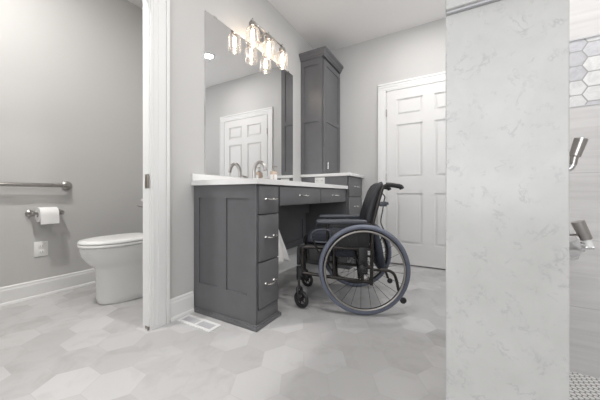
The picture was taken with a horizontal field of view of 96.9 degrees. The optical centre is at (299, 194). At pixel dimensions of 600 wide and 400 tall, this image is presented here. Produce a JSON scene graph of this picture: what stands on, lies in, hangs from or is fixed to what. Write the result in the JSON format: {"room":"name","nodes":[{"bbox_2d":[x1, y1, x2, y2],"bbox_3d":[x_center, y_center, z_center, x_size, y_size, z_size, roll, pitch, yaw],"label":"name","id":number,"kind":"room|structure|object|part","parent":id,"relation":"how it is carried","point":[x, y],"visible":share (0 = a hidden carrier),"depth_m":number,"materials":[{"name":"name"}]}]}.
{"room":"bathroom","nodes":[
{"label":"bathroom","id":0,"kind":"room"},
{"bbox_2d":[0,0,142,286],"bbox_3d":[-2.221,-0.578,1.952,0.100,2.775,2.360,0,0,30],"label":"wall","id":1,"kind":"structure","parent":0,"point":[71,71],"depth_m":2.27,"materials":[{"name":"paint"}]},
{"bbox_2d":[0,181,71,189],"bbox_3d":[-2.192,-0.078,1.837,0.064,0.076,1.016,0,0,30],"label":"grab bar","id":2,"kind":"object","parent":1,"relation":"attached to","point":[66,185],"visible":1,"depth_m":2.07,"materials":[{"name":"silver metal"}]},
{"bbox_3d":[-2.191,-0.078,1.836,0.061,0.031,0.970,0,0,30],"label":"rail","id":3,"kind":"part","parent":2,"relation":"part of","materials":[{"name":"silver metal"}]},
{"bbox_2d":[34,241,47,256],"bbox_3d":[-2.063,0.429,2.119,0.008,0.118,0.084,0,0,30],"label":"outlet","id":4,"kind":"object","parent":1,"relation":"attached to","point":[40,248],"visible":1,"depth_m":2.12,"materials":[{"name":"white plastic"}]},
{"bbox_2d":[25,209,64,216],"bbox_3d":[-2.018,0.142,2.118,0.084,0.051,0.226,0,0,30],"label":"toilet paper holder","id":5,"kind":"object","parent":1,"relation":"attached to","point":[29,213],"visible":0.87,"depth_m":2.05,"materials":[{"name":"silver metal"}]},
{"bbox_3d":[-2.062,0.142,2.043,0.084,0.051,0.052,0,0,30],"label":"post","id":6,"kind":"part","parent":5,"relation":"part of","materials":[{"name":"silver metal"}]},
{"bbox_2d":[35,207,58,223],"bbox_3d":[-1.998,0.161,2.104,0.116,0.128,0.113,0,0,30],"label":"toilet paper roll","id":7,"kind":"object","parent":5,"relation":"on","point":[46,215],"visible":0.97,"depth_m":2.07,"materials":[{"name":"white paper"}]},
{"bbox_2d":[0,268,95,307],"bbox_3d":[-2.192,0.740,1.877,0.026,0.140,2.260,0,0,30],"label":"baseboard","id":8,"kind":"structure","parent":1,"relation":"attached to","point":[26,291],"depth_m":2.13,"materials":[{"name":"paint"}]},
{"bbox_2d":[128,0,142,8],"bbox_3d":[-1.698,-2.002,1.650,1.310,0.075,2.360,0,0,30],"label":"ceiling","id":9,"kind":"structure","parent":0,"point":[139,3],"depth_m":2.72,"materials":[{"name":"white paint"}]},
{"bbox_2d":[170,0,313,298],"bbox_3d":[-1.001,-0.551,1.485,0.059,2.722,4.970,0,0,30],"label":"wall","id":10,"kind":"structure","parent":0,"point":[187,17],"depth_m":1.86,"materials":[{"name":"paint"}]},
{"bbox_2d":[143,0,149,330],"bbox_3d":[-0.925,-0.215,1.607,0.072,2.050,0.031,0,0,30],"label":"trim","id":11,"kind":"structure","parent":10,"relation":"attached to","point":[146,3],"depth_m":1.60,"materials":[{"name":"paint"}]},
{"bbox_2d":[150,0,169,329],"bbox_3d":[-0.864,-0.220,1.641,0.022,2.060,0.117,0,0,30],"label":"trim","id":12,"kind":"structure","parent":10,"relation":"attached to","point":[159,9],"depth_m":1.63,"materials":[{"name":"paint"}]},
{"bbox_2d":[170,291,193,322],"bbox_3d":[-0.785,0.740,1.774,0.026,0.140,0.183,0,0,30],"label":"baseboard","id":13,"kind":"structure","parent":10,"relation":"attached to","point":[182,305],"depth_m":1.77,"materials":[{"name":"paint"}]},
{"bbox_2d":[191,174,242,180],"bbox_3d":[-0.366,-0.124,2.504,0.018,0.048,1.526,0,0,30],"label":"backsplash","id":14,"kind":"structure","parent":10,"relation":"attached to","point":[193,176],"depth_m":1.95,"materials":[{"name":"white stone"}]},
{"bbox_2d":[205,10,292,180],"bbox_3d":[-0.388,-0.756,2.478,0.009,1.212,1.230,0,0,30],"label":"mirror","id":15,"kind":"object","parent":10,"relation":"attached to","point":[249,96],"visible":0.97,"depth_m":2.30,"materials":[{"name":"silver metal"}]},
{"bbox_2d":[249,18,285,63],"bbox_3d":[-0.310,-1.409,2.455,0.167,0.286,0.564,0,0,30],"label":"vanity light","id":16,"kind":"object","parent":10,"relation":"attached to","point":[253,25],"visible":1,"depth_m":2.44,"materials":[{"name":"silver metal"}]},
{"bbox_3d":[-0.400,-1.349,2.248,0.028,0.091,0.028,0,0,30],"label":"bulb","id":17,"kind":"part","parent":16,"relation":"part of","materials":[{"name":"beige glass"}]},
{"bbox_3d":[-0.288,-1.349,2.441,0.028,0.091,0.028,0,0,30],"label":"bulb","id":18,"kind":"part","parent":16,"relation":"part of","materials":[{"name":"beige glass"}]},
{"bbox_2d":[278,253,296,273],"bbox_3d":[-0.295,0.740,2.624,0.026,0.140,1.270,0,0,30],"label":"baseboard","id":19,"kind":"structure","parent":10,"relation":"attached to","point":[286,265],"depth_m":2.91,"materials":[{"name":"paint"}]},
{"bbox_2d":[0,261,599,399],"bbox_3d":[-0.192,0.848,1.017,4.550,0.084,5.170,0,0,30],"label":"floor","id":20,"kind":"structure","parent":0,"point":[67,345],"depth_m":1.39,"materials":[{"name":"tile"}]},
{"bbox_2d":[77,198,142,304],"bbox_3d":[-1.363,0.421,2.200,0.431,0.778,0.772,0,0,30],"label":"toilet","id":21,"kind":"object","parent":20,"relation":"on","point":[117,259],"visible":0.44,"depth_m":1.97,"materials":[{"name":"white ceramic"}]},
{"bbox_3d":[-1.421,0.363,2.078,0.374,0.019,0.502,0,0,30],"label":"seat","id":22,"kind":"part","parent":21,"relation":"part of","materials":[{"name":"white plastic"}]},
{"bbox_3d":[-1.421,0.337,2.078,0.376,0.028,0.502,0,0,30],"label":"lid","id":23,"kind":"part","parent":21,"relation":"part of","materials":[{"name":"white plastic"}]},
{"bbox_3d":[-1.364,0.592,2.178,0.370,0.437,0.721,0,0,30],"label":"bowl","id":24,"kind":"part","parent":21,"relation":"part of","materials":[{"name":"white ceramic"}]},
{"bbox_2d":[177,314,221,331],"bbox_3d":[-0.641,0.807,1.682,0.303,0.005,0.096,0,0,30],"label":"floor vent","id":25,"kind":"object","parent":20,"relation":"in","point":[197,322],"visible":1,"depth_m":1.68,"materials":[{"name":"metal"}]},
{"bbox_2d":[194,184,280,331],"bbox_3d":[-0.424,0.373,1.814,0.607,0.874,0.262,0,0,30],"label":"base cabinet","id":26,"kind":"object","parent":20,"relation":"on","point":[236,226],"visible":1,"depth_m":1.70,"materials":[{"name":"paint"}]},
{"bbox_3d":[-0.502,0.359,1.738,0.548,0.846,0.022,0,0,30],"label":"panel","id":27,"kind":"part","parent":26,"relation":"part of","materials":[{"name":"paint"}]},
{"bbox_3d":[-0.439,0.795,1.822,0.574,0.030,0.262,0,0,30],"label":"moulding","id":28,"kind":"part","parent":26,"relation":"part of","materials":[{"name":"paint"}]},
{"bbox_3d":[-0.209,0.358,1.688,0.010,0.844,0.226,0,0,30],"label":"frame","id":29,"kind":"part","parent":26,"relation":"part of","materials":[{"name":"paint"}]},
{"bbox_3d":[-0.200,0.551,1.689,0.019,0.277,0.198,0,0,30],"label":"drawer","id":30,"kind":"part","parent":26,"relation":"part of","materials":[{"name":"paint"}]},
{"bbox_3d":[-0.200,0.265,1.689,0.019,0.281,0.198,0,0,30],"label":"drawer","id":31,"kind":"part","parent":26,"relation":"part of","materials":[{"name":"paint"}]},
{"bbox_3d":[-0.200,0.029,1.689,0.019,0.174,0.198,0,0,30],"label":"drawer","id":32,"kind":"part","parent":26,"relation":"part of","materials":[{"name":"paint"}]},
{"bbox_2d":[191,174,347,188],"bbox_3d":[-0.116,-0.107,2.370,0.585,0.082,1.546,0,0,30],"label":"countertop","id":33,"kind":"structure","parent":26,"relation":"on","point":[196,179],"depth_m":1.82,"materials":[{"name":"white stone"}]},
{"bbox_2d":[241,160,268,178],"bbox_3d":[-0.350,-0.198,2.269,0.163,0.194,0.354,0,0,30],"label":"faucet","id":34,"kind":"object","parent":33,"relation":"on","point":[262,163],"visible":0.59,"depth_m":2.26,"materials":[{"name":"silver metal"}]},
{"bbox_3d":[-0.350,-0.198,2.269,0.163,0.194,0.054,0,0,30],"label":"spout","id":35,"kind":"part","parent":34,"relation":"part of","materials":[{"name":"silver metal"}]},
{"bbox_2d":[270,166,276,179],"bbox_3d":[-0.244,-0.188,2.530,0.068,0.174,0.060,0,0,30],"label":"soap bottle","id":36,"kind":"object","parent":33,"relation":"on","point":[273,174],"visible":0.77,"depth_m":2.52,"materials":[{"name":"white plastic"}]},
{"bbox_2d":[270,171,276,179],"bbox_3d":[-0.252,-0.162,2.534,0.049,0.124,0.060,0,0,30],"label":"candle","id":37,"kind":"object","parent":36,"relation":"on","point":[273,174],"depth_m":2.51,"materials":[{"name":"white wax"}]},
{"bbox_2d":[277,186,345,249],"bbox_3d":[-0.034,0.256,2.470,0.583,0.639,1.291,0,0,30],"label":"drawer unit","id":38,"kind":"object","parent":33,"relation":"attached to","point":[293,201],"visible":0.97,"depth_m":2.69,"materials":[{"name":"paint"}]},
{"bbox_3d":[-0.249,0.256,2.595,0.086,0.639,1.291,0,0,30],"label":"panel","id":39,"kind":"part","parent":38,"relation":"part of","materials":[{"name":"paint"}]},
{"bbox_3d":[0.016,0.007,2.066,0.019,0.130,0.630,0,0,30],"label":"drawer","id":40,"kind":"part","parent":38,"relation":"part of","materials":[{"name":"paint"}]},
{"bbox_3d":[0.333,0.007,2.616,0.019,0.130,0.625,0,0,30],"label":"drawer","id":41,"kind":"part","parent":38,"relation":"part of","materials":[{"name":"paint"}]},
{"bbox_3d":[-0.175,0.547,1.675,0.037,0.017,0.110,0,0,30],"label":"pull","id":42,"kind":"part","parent":26,"relation":"part of","materials":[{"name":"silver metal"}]},
{"bbox_2d":[277,229,289,263],"bbox_3d":[-0.149,0.319,1.942,0.034,0.393,0.262,0,0,30],"label":"hand towel","id":43,"kind":"object","parent":26,"relation":"hanging from","point":[282,252],"visible":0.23,"depth_m":1.95,"materials":[{"name":"white fabric"}]},
{"bbox_2d":[302,176,361,269],"bbox_3d":[0.413,0.301,3.242,0.630,1.018,0.504,0,0,30],"label":"base cabinet","id":44,"kind":"object","parent":20,"relation":"on","point":[353,204],"visible":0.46,"depth_m":3.02,"materials":[{"name":"paint"}]},
{"bbox_2d":[315,177,324,183],"bbox_3d":[0.227,-0.166,3.063,0.126,0.076,0.007,0,0,30],"label":"outlet","id":45,"kind":"object","parent":44,"relation":"attached to","point":[317,179],"visible":0.91,"depth_m":3.06,"materials":[{"name":"white plastic"}]},
{"bbox_2d":[301,173,363,177],"bbox_3d":[0.403,-0.226,3.239,0.616,0.032,0.523,0,0,30],"label":"countertop","id":46,"kind":"structure","parent":44,"relation":"on","point":[327,174],"depth_m":3.02,"materials":[{"name":"white stone"}]},
{"bbox_2d":[299,46,343,174],"bbox_3d":[0.275,-0.953,3.290,0.345,1.419,0.561,0,0,30],"label":"cabinet","id":47,"kind":"object","parent":46,"relation":"on","point":[321,70],"visible":0.98,"depth_m":3.13,"materials":[{"name":"paint"}]},
{"bbox_3d":[0.134,-0.926,3.110,0.278,1.367,0.020,0,0,30],"label":"panel","id":48,"kind":"part","parent":47,"relation":"part of","materials":[{"name":"paint"}]},
{"bbox_3d":[0.275,-1.622,3.290,0.345,0.080,0.561,0,0,30],"label":"crown moulding","id":49,"kind":"part","parent":47,"relation":"part of","materials":[{"name":"paint"}]},
{"bbox_3d":[0.389,-0.906,3.252,0.021,1.308,0.487,0,0,30],"label":"door","id":50,"kind":"part","parent":47,"relation":"part of","materials":[{"name":"paint"}]},
{"bbox_3d":[0.647,0.135,3.111,0.019,0.220,0.455,0,0,30],"label":"drawer","id":51,"kind":"part","parent":44,"relation":"part of","materials":[{"name":"paint"}]},
{"bbox_3d":[0.647,-0.091,3.111,0.019,0.213,0.455,0,0,30],"label":"drawer","id":52,"kind":"part","parent":44,"relation":"part of","materials":[{"name":"paint"}]},
{"bbox_2d":[294,182,410,314],"bbox_3d":[0.373,0.358,2.088,0.791,0.906,0.634,0,0,7],"label":"wheelchair","id":53,"kind":"object","parent":20,"relation":"on","point":[350,236],"visible":1,"depth_m":1.87,"materials":[{"name":"black metal"}]},
{"bbox_3d":[0.194,0.285,1.887,0.019,0.170,0.036,0,0,7],"label":"armrest post","id":54,"kind":"part","parent":53,"relation":"part of","materials":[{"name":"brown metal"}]},
{"bbox_3d":[0.308,0.485,2.309,0.518,0.290,0.030,0,0,7],"label":"frame","id":55,"kind":"part","parent":53,"relation":"part of","materials":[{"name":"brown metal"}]},
{"bbox_3d":[0.259,0.485,1.888,0.518,0.290,0.030,0,0,7],"label":"frame","id":56,"kind":"part","parent":53,"relation":"part of","materials":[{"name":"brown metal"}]},
{"bbox_2d":[307,227,369,242],"bbox_3d":[0.296,0.315,2.098,0.453,0.085,0.400,0,0,7],"label":"seat cushion","id":57,"kind":"object","parent":53,"relation":"on","point":[320,235],"depth_m":1.88,"materials":[{"name":"black fabric"}]},
{"bbox_3d":[0.441,0.460,1.857,0.063,0.190,0.045,0,0,7],"label":"axle plate","id":58,"kind":"part","parent":53,"relation":"part of","materials":[{"name":"black metal"}]},
{"bbox_3d":[0.485,0.271,1.853,0.061,0.158,0.022,0,0,-15],"label":"armrest post","id":59,"kind":"part","parent":53,"relation":"part of","materials":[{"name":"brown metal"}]},
{"bbox_3d":[0.548,0.128,2.068,0.162,0.445,0.368,0,0,7],"label":"backrest","id":60,"kind":"part","parent":53,"relation":"part of","materials":[{"name":"black fabric"}]},
{"bbox_2d":[268,0,445,50],"bbox_3d":[0.376,-1.952,0.690,3.239,0.080,5.170,0,0,30],"label":"ceiling","id":61,"kind":"structure","parent":0,"point":[332,24],"depth_m":2.85,"materials":[{"name":"white paint"}]},
{"bbox_2d":[331,18,445,244],"bbox_3d":[1.600,-0.551,2.910,3.139,2.722,0.100,0,0,30],"label":"wall","id":62,"kind":"structure","parent":0,"point":[420,50],"depth_m":3.27,"materials":[{"name":"paint"}]},
{"bbox_2d":[378,92,385,257],"bbox_3d":[0.985,-0.212,3.194,0.092,2.045,0.022,0,0,30],"label":"trim","id":63,"kind":"structure","parent":62,"relation":"attached to","point":[381,95],"depth_m":3.19,"materials":[{"name":"paint"}]},
{"bbox_2d":[378,71,445,91],"bbox_3d":[1.422,-1.281,2.942,1.100,0.092,0.022,0,0,30],"label":"trim","id":64,"kind":"structure","parent":62,"relation":"attached to","point":[441,76],"depth_m":3.02,"materials":[{"name":"paint"}]},
{"bbox_2d":[386,82,445,268],"bbox_3d":[1.406,-0.211,2.927,0.902,2.014,0.104,0,0,30],"label":"door","id":65,"kind":"structure","parent":62,"relation":"in","point":[416,116],"depth_m":3.00,"materials":[{"name":"paint"}]},
{"bbox_2d":[386,80,445,230],"bbox_3d":[1.452,-0.215,2.995,0.920,2.050,0.101,0,0,30],"label":"trim","id":66,"kind":"structure","parent":62,"relation":"attached to","point":[445,80],"depth_m":3.18,"materials":[{"name":"paint"}]},
{"bbox_2d":[446,0,568,399],"bbox_3d":[0.639,0.222,0.950,0.185,1.176,1.045,0,0,30],"label":"wall","id":67,"kind":"structure","parent":0,"point":[507,61],"depth_m":0.49,"materials":[{"name":"white stone"}]},
{"bbox_2d":[446,0,483,11],"bbox_3d":[0.641,-0.387,0.941,0.198,0.034,1.059,0,0,30],"label":"trim","id":68,"kind":"structure","parent":67,"relation":"attached to","point":[450,4],"depth_m":0.52,"materials":[{"name":"white paint"}]},
{"bbox_2d":[446,0,499,15],"bbox_3d":[0.641,-0.368,0.945,0.190,0.004,1.052,0,0,30],"label":"trim","id":69,"kind":"structure","parent":67,"relation":"on","point":[481,3],"depth_m":0.52,"materials":[{"name":"grey"}]},
{"bbox_2d":[569,0,599,377],"bbox_3d":[1.472,-0.551,1.141,1.432,2.722,0.112,0,0,30],"label":"wall","id":70,"kind":"structure","parent":0,"point":[584,15],"depth_m":1.19,"materials":[{"name":"tile"}]},
{"bbox_2d":[569,137,587,171],"bbox_3d":[0.614,-0.085,0.627,0.093,0.094,0.044,0,0,30],"label":"shower head","id":71,"kind":"object","parent":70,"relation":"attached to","point":[578,146],"visible":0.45,"depth_m":0.61,"materials":[{"name":"silver metal"}]},
{"bbox_3d":[0.617,-0.064,0.625,0.049,0.021,0.013,0,0,30],"label":"stem","id":72,"kind":"part","parent":71,"relation":"part of","materials":[{"name":"silver metal"}]},
{"bbox_2d":[569,220,593,259],"bbox_3d":[0.522,0.085,0.507,0.054,0.077,0.052,0,0,30],"label":"shower valve","id":73,"kind":"object","parent":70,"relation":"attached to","point":[576,247],"visible":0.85,"depth_m":0.49,"materials":[{"name":"silver metal"}]},
{"bbox_3d":[0.531,0.066,0.502,0.030,0.040,0.020,0,0,30],"label":"lever","id":74,"kind":"part","parent":73,"relation":"part of","materials":[{"name":"silver metal"}]}
]}

